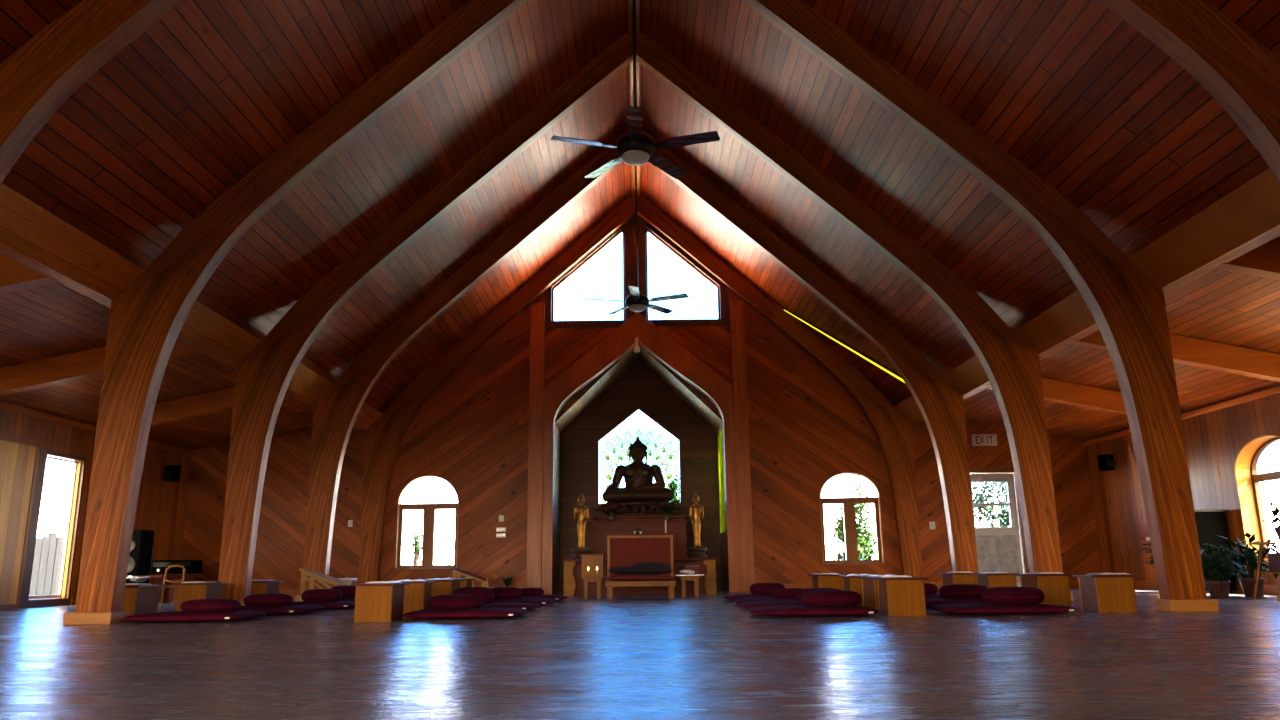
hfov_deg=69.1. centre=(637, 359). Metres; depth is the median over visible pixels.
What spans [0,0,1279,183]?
arch
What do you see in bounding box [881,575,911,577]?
booklet
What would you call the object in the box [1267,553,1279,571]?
planter box
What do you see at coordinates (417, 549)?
bush
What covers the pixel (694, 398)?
ceiling
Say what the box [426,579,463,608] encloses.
desk
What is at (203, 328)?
beam
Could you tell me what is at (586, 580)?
side table
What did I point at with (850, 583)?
desk
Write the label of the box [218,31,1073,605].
arch
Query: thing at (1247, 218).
beam
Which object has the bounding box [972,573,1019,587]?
desk
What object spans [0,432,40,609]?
door
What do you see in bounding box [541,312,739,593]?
arch
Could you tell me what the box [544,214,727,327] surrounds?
window
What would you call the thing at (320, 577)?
stand
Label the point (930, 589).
cushion
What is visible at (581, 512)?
statue
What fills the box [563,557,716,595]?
table
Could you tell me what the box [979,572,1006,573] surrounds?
booklet
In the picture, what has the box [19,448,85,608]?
door
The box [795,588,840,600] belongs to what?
cushion
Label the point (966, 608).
floor mat
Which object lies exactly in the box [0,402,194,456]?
trim
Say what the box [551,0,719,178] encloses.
ceiling fan
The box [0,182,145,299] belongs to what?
beam
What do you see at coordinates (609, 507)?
flower vase
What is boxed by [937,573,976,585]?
desk
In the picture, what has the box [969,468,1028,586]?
door
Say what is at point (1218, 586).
potted plant
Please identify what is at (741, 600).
floor mat
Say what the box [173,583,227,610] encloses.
desk
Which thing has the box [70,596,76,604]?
baseboard
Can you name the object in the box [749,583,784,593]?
cushion
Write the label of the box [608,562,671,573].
cushion
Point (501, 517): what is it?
thermostat
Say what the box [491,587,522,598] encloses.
cushion
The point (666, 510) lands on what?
flower vase
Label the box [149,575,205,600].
table
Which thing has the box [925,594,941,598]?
floor mat
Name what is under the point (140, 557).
tower speaker
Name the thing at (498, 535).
light switch
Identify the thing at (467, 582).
desk
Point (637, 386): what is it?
wall
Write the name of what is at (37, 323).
ceiling
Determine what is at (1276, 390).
trim
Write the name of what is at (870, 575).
booklet
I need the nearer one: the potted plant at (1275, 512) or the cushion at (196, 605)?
the cushion at (196, 605)
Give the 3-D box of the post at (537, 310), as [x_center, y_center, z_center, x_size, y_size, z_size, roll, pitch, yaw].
[-1.833,1.505,16.705,0.260,5.248,0.088,-1,-13,0]
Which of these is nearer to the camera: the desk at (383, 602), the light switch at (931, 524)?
the desk at (383, 602)
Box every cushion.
[180,599,240,611]
[243,593,293,605]
[301,589,342,601]
[331,585,355,597]
[427,594,483,608]
[453,587,494,602]
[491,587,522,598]
[520,588,543,594]
[606,575,673,580]
[608,562,671,573]
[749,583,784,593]
[771,588,803,596]
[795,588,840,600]
[801,590,861,605]
[924,583,937,594]
[938,584,987,598]
[981,587,1044,603]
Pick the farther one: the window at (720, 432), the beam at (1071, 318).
the window at (720, 432)
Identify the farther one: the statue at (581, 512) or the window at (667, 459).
the window at (667, 459)
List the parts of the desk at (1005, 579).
panel, panel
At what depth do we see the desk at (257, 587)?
11.57 m
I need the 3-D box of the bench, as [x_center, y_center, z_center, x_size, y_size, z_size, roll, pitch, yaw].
[0.034,2.940,13.250,0.980,0.890,0.605,-1,-13,0]
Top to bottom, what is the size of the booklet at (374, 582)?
0.016 m
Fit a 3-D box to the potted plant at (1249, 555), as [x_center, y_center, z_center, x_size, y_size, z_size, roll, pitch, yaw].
[7.489,2.488,11.331,0.884,0.763,0.744,-9,-15,31]
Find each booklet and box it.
[125,583,152,584]
[182,581,218,582]
[365,581,401,583]
[398,579,425,581]
[425,578,455,579]
[811,573,837,574]
[847,574,869,575]
[868,575,898,576]
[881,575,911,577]
[946,571,972,572]
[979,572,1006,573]
[1025,572,1064,573]
[1085,573,1130,574]
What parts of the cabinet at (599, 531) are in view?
panel moulding, panel moulding, incense burner, panel moulding, panel moulding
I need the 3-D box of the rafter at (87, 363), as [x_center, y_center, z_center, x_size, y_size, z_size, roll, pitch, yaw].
[-6.260,0.032,10.637,2.719,0.790,0.140,-1,-13,0]
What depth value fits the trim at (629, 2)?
13.35 m
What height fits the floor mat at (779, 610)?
0.085 m
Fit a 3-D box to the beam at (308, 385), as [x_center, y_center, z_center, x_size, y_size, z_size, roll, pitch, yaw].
[-4.801,0.195,12.655,0.455,0.305,2.734,-1,-13,0]
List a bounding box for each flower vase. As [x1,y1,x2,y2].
[596,501,625,520]
[652,499,681,519]
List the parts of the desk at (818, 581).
panel, panel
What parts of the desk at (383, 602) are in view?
panel, panel, panel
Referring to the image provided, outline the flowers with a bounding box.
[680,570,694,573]
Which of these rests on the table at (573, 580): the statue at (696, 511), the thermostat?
the statue at (696, 511)
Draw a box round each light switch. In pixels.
[348,520,352,526]
[496,527,505,531]
[496,533,505,537]
[929,522,934,528]
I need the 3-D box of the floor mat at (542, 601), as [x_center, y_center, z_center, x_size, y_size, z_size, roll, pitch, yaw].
[-1.533,2.885,11.088,1.069,0.085,0.807,0,-13,-2]
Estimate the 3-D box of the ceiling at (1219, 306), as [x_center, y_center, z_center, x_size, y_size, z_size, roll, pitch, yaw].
[6.652,-1.196,6.411,3.470,0.795,21.520,-1,-13,0]
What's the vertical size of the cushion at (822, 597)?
0.131 m
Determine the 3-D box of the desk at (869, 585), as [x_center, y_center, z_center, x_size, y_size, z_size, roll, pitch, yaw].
[2.325,2.202,8.765,0.380,0.313,0.500,0,-13,-3]
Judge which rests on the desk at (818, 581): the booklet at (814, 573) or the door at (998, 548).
the booklet at (814, 573)
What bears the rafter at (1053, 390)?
attached to the ceiling at (1219, 306)
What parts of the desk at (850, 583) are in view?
panel, panel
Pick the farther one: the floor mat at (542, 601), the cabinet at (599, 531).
the cabinet at (599, 531)
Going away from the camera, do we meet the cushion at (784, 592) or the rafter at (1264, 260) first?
the rafter at (1264, 260)
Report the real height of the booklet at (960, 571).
0.016 m
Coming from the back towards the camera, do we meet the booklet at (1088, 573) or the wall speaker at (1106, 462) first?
the wall speaker at (1106, 462)
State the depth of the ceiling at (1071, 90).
9.99 m
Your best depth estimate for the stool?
13.42 m
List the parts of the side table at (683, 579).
leg, leg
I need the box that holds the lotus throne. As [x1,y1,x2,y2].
[600,502,678,515]
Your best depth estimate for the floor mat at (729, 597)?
11.40 m
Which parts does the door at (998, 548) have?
sash frame, panel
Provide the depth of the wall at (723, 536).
17.20 m
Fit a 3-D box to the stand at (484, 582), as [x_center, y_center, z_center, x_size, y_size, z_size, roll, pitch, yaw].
[-2.748,3.656,15.328,0.610,0.466,0.420,-1,-13,0]
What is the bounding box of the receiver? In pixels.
[151,560,202,574]
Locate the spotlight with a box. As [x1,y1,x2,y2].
[634,337,639,352]
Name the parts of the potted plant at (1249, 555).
pot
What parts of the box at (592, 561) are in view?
box lid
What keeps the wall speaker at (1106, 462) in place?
attached to the wall at (1214, 440)
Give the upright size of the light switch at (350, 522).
0.120 m
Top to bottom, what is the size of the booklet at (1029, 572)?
0.016 m
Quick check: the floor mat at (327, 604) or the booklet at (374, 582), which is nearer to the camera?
the booklet at (374, 582)
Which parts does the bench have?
leg, seat frame, panel, frame, leg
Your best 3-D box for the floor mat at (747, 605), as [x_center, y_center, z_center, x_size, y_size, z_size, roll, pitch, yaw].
[1.542,2.433,9.234,1.069,0.085,0.807,0,-13,-2]
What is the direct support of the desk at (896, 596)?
on the floor
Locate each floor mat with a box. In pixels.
[122,610,265,621]
[238,605,325,614]
[290,601,354,608]
[340,597,354,600]
[403,607,528,618]
[481,602,541,609]
[492,598,554,604]
[520,595,567,600]
[723,594,773,600]
[733,597,797,603]
[738,600,804,608]
[749,605,878,615]
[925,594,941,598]
[925,598,985,607]
[931,603,1075,614]
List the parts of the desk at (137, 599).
panel, panel, panel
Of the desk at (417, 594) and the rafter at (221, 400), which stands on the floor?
the desk at (417, 594)
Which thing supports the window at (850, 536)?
in the wall at (806, 429)
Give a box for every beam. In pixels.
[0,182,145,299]
[95,276,261,363]
[225,350,333,402]
[304,393,383,429]
[893,387,972,422]
[942,337,1051,394]
[1013,263,1177,353]
[1128,168,1279,287]
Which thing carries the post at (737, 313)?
attached to the wall at (806, 429)
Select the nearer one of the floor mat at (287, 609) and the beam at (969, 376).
the floor mat at (287, 609)
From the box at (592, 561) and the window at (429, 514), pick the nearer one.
the box at (592, 561)
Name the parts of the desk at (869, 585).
panel, panel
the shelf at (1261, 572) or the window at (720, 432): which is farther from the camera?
the window at (720, 432)
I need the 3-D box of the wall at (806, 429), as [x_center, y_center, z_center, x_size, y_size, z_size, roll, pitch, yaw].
[0.005,0.402,17.098,16.100,7.530,0.200,-1,-13,0]
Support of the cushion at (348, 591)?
on the floor mat at (342, 599)
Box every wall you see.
[0,400,191,604]
[180,226,1101,593]
[554,425,559,592]
[559,359,721,591]
[717,424,727,591]
[1086,384,1279,583]
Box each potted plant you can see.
[1136,536,1215,565]
[1200,544,1251,598]
[1211,532,1279,596]
[1262,500,1279,540]
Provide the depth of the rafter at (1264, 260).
7.92 m
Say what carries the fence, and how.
on the bed
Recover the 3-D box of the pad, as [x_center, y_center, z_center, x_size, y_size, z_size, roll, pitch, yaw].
[-4.234,3.184,13.511,0.220,0.030,0.300,-1,-13,0]
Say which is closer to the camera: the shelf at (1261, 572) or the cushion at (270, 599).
the cushion at (270, 599)
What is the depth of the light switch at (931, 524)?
16.41 m
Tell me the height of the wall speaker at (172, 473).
0.260 m
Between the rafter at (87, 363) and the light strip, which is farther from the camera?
the light strip
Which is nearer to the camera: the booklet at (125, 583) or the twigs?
the booklet at (125, 583)
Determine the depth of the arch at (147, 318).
8.64 m
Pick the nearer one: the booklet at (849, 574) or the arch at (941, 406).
the booklet at (849, 574)
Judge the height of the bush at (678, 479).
2.783 m
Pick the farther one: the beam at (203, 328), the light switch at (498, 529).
the light switch at (498, 529)
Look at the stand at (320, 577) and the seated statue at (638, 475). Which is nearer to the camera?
the stand at (320, 577)
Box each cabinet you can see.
[586,520,688,558]
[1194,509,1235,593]
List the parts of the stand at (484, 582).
frame, frame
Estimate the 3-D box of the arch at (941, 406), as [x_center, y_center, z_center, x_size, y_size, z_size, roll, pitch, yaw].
[-0.002,-0.178,14.220,9.880,7.400,0.260,-1,-13,0]
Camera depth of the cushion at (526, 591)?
12.39 m
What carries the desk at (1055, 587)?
on the floor
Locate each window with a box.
[394,475,458,569]
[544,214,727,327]
[597,407,681,504]
[717,426,725,534]
[820,472,884,564]
[1234,435,1279,562]
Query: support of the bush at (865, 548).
on the bed
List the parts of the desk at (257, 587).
panel, panel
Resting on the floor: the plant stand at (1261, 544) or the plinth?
the plant stand at (1261, 544)
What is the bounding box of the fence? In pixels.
[29,533,63,599]
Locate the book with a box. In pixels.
[685,566,698,574]
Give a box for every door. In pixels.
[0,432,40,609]
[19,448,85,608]
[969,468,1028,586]
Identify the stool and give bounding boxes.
[340,580,357,585]
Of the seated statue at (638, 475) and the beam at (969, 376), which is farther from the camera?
the seated statue at (638, 475)
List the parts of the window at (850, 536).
sill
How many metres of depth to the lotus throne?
16.61 m
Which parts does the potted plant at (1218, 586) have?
pot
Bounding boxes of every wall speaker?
[163,465,180,481]
[1097,454,1115,470]
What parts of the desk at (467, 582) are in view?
panel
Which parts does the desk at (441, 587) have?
panel, panel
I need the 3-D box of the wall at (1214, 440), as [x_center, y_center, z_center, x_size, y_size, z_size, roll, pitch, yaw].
[8.206,0.460,6.871,0.300,2.750,22.650,-1,-13,0]
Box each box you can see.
[580,554,604,576]
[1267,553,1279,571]
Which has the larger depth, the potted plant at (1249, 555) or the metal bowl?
the metal bowl
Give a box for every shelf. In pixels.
[1250,542,1279,544]
[1261,572,1279,573]
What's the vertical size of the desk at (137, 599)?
0.313 m
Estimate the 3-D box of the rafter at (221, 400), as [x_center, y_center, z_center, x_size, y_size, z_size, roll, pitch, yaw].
[-6.253,0.634,13.321,2.719,0.790,0.140,-1,-13,0]
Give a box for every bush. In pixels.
[405,526,422,564]
[669,474,679,502]
[830,485,876,559]
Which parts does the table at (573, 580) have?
scroll leg, scroll leg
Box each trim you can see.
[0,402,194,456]
[627,0,640,196]
[1083,386,1279,445]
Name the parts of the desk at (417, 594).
panel, panel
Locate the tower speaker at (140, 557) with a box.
[126,530,153,582]
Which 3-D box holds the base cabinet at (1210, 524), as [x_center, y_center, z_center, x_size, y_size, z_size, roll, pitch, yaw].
[7.731,2.650,12.852,0.620,1.110,0.660,-1,-13,0]
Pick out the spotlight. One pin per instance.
(636, 346)
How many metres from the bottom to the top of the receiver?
0.220 m
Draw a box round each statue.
[571,492,591,558]
[603,436,673,502]
[687,491,707,557]
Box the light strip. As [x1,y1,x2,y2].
[784,309,904,382]
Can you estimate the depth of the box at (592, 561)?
13.58 m
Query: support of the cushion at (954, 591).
on the floor mat at (930, 602)
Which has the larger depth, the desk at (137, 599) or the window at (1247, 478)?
the window at (1247, 478)
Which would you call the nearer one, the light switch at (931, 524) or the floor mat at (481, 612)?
the floor mat at (481, 612)
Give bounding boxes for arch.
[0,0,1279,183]
[63,0,1218,624]
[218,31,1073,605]
[295,129,978,601]
[358,195,922,583]
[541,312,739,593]
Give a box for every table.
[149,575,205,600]
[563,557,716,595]
[582,577,603,598]
[679,576,700,596]
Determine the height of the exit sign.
0.200 m
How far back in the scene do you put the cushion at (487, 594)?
9.56 m
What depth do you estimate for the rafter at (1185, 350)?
10.56 m
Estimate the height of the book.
0.123 m
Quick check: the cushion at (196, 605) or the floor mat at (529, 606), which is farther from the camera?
the floor mat at (529, 606)
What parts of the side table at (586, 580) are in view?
leg, leg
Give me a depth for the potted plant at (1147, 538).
12.07 m
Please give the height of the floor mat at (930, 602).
0.085 m
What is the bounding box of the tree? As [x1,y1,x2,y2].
[972,482,1009,526]
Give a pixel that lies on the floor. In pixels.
(623, 657)
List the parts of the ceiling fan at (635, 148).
fan blade, fan blade, fan blade, lamp shade, fan blade, fan blade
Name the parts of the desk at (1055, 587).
panel, panel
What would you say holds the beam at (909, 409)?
attached to the arch at (941, 406)
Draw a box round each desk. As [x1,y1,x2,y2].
[122,585,165,615]
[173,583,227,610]
[250,581,283,594]
[351,583,409,621]
[402,581,435,612]
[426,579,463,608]
[456,578,474,587]
[808,574,845,589]
[839,576,867,606]
[857,577,878,610]
[872,577,928,615]
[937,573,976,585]
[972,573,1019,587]
[1014,574,1072,605]
[1072,575,1138,612]
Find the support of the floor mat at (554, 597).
on the floor
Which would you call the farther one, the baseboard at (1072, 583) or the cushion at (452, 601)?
the baseboard at (1072, 583)
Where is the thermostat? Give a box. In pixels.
[499,515,503,521]
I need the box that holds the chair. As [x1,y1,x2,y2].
[160,564,185,604]
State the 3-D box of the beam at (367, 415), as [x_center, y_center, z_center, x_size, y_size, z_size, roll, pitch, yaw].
[-4.794,0.795,15.329,0.455,0.305,2.734,-1,-13,0]
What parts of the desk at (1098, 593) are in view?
panel, panel, panel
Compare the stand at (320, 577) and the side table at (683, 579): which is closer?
the stand at (320, 577)
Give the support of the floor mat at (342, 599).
on the floor
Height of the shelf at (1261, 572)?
0.020 m
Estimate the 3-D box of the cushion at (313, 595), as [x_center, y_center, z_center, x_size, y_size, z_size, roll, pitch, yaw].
[-3.708,2.762,10.919,0.478,0.144,0.413,-1,-13,0]
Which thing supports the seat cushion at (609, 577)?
on the bench
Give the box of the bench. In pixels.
[605,535,675,599]
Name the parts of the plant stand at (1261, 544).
leg, leg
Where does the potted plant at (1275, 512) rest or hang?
on the plant stand at (1261, 544)
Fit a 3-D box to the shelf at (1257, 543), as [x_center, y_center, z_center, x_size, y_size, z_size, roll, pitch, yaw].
[7.334,2.032,10.338,0.780,0.022,0.440,-1,-13,0]
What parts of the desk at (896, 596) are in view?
panel, panel, panel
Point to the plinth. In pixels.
(617, 517)
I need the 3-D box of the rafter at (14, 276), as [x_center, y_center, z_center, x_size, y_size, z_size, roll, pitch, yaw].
[-6.267,-0.571,7.954,2.719,0.790,0.140,-1,-13,0]
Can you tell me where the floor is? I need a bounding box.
[0,588,1279,719]
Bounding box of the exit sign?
[971,434,996,445]
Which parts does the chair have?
post, rail, leg, rail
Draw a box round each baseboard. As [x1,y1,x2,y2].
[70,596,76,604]
[279,580,1078,596]
[1134,581,1278,594]
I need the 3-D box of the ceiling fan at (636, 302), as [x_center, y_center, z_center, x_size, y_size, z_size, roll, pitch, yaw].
[-0.037,-2.079,14.595,1.603,2.705,1.563,-1,-13,0]
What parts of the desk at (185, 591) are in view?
panel, panel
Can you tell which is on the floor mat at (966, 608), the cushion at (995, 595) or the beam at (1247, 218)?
the cushion at (995, 595)
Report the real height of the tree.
3.331 m
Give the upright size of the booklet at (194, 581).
0.016 m
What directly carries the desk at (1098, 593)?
on the floor
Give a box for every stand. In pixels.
[299,569,351,600]
[451,568,491,587]
[1250,542,1279,600]
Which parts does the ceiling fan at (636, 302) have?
fan blade, fan blade, fan blade, lamp shade, fan blade, fan blade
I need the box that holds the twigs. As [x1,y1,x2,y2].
[502,575,512,586]
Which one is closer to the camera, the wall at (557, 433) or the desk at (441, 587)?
the desk at (441, 587)
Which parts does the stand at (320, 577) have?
frame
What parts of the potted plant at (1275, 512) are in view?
pot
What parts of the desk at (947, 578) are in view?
panel, panel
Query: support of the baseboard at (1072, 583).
attached to the wall at (806, 429)
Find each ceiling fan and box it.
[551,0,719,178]
[585,166,688,314]
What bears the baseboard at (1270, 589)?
attached to the wall at (1214, 440)
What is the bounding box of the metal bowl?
[128,576,149,582]
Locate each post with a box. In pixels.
[526,303,544,587]
[730,300,754,591]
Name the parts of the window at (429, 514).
sill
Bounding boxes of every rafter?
[0,255,68,293]
[0,341,211,395]
[151,387,296,425]
[978,377,1126,414]
[1064,330,1279,381]
[1205,240,1279,279]
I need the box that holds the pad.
[336,578,356,579]
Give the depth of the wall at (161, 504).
15.12 m
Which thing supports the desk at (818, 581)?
on the floor
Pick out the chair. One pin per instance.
(176, 565)
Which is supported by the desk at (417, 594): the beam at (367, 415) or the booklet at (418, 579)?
the booklet at (418, 579)
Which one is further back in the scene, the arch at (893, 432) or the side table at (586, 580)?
the arch at (893, 432)
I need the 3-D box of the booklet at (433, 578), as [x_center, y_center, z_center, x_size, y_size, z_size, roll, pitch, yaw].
[-2.247,2.492,10.574,0.260,0.016,0.320,-2,-13,5]
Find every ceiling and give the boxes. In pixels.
[0,0,1279,410]
[0,254,313,449]
[555,346,721,432]
[963,236,1279,439]
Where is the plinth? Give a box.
[593,515,686,520]

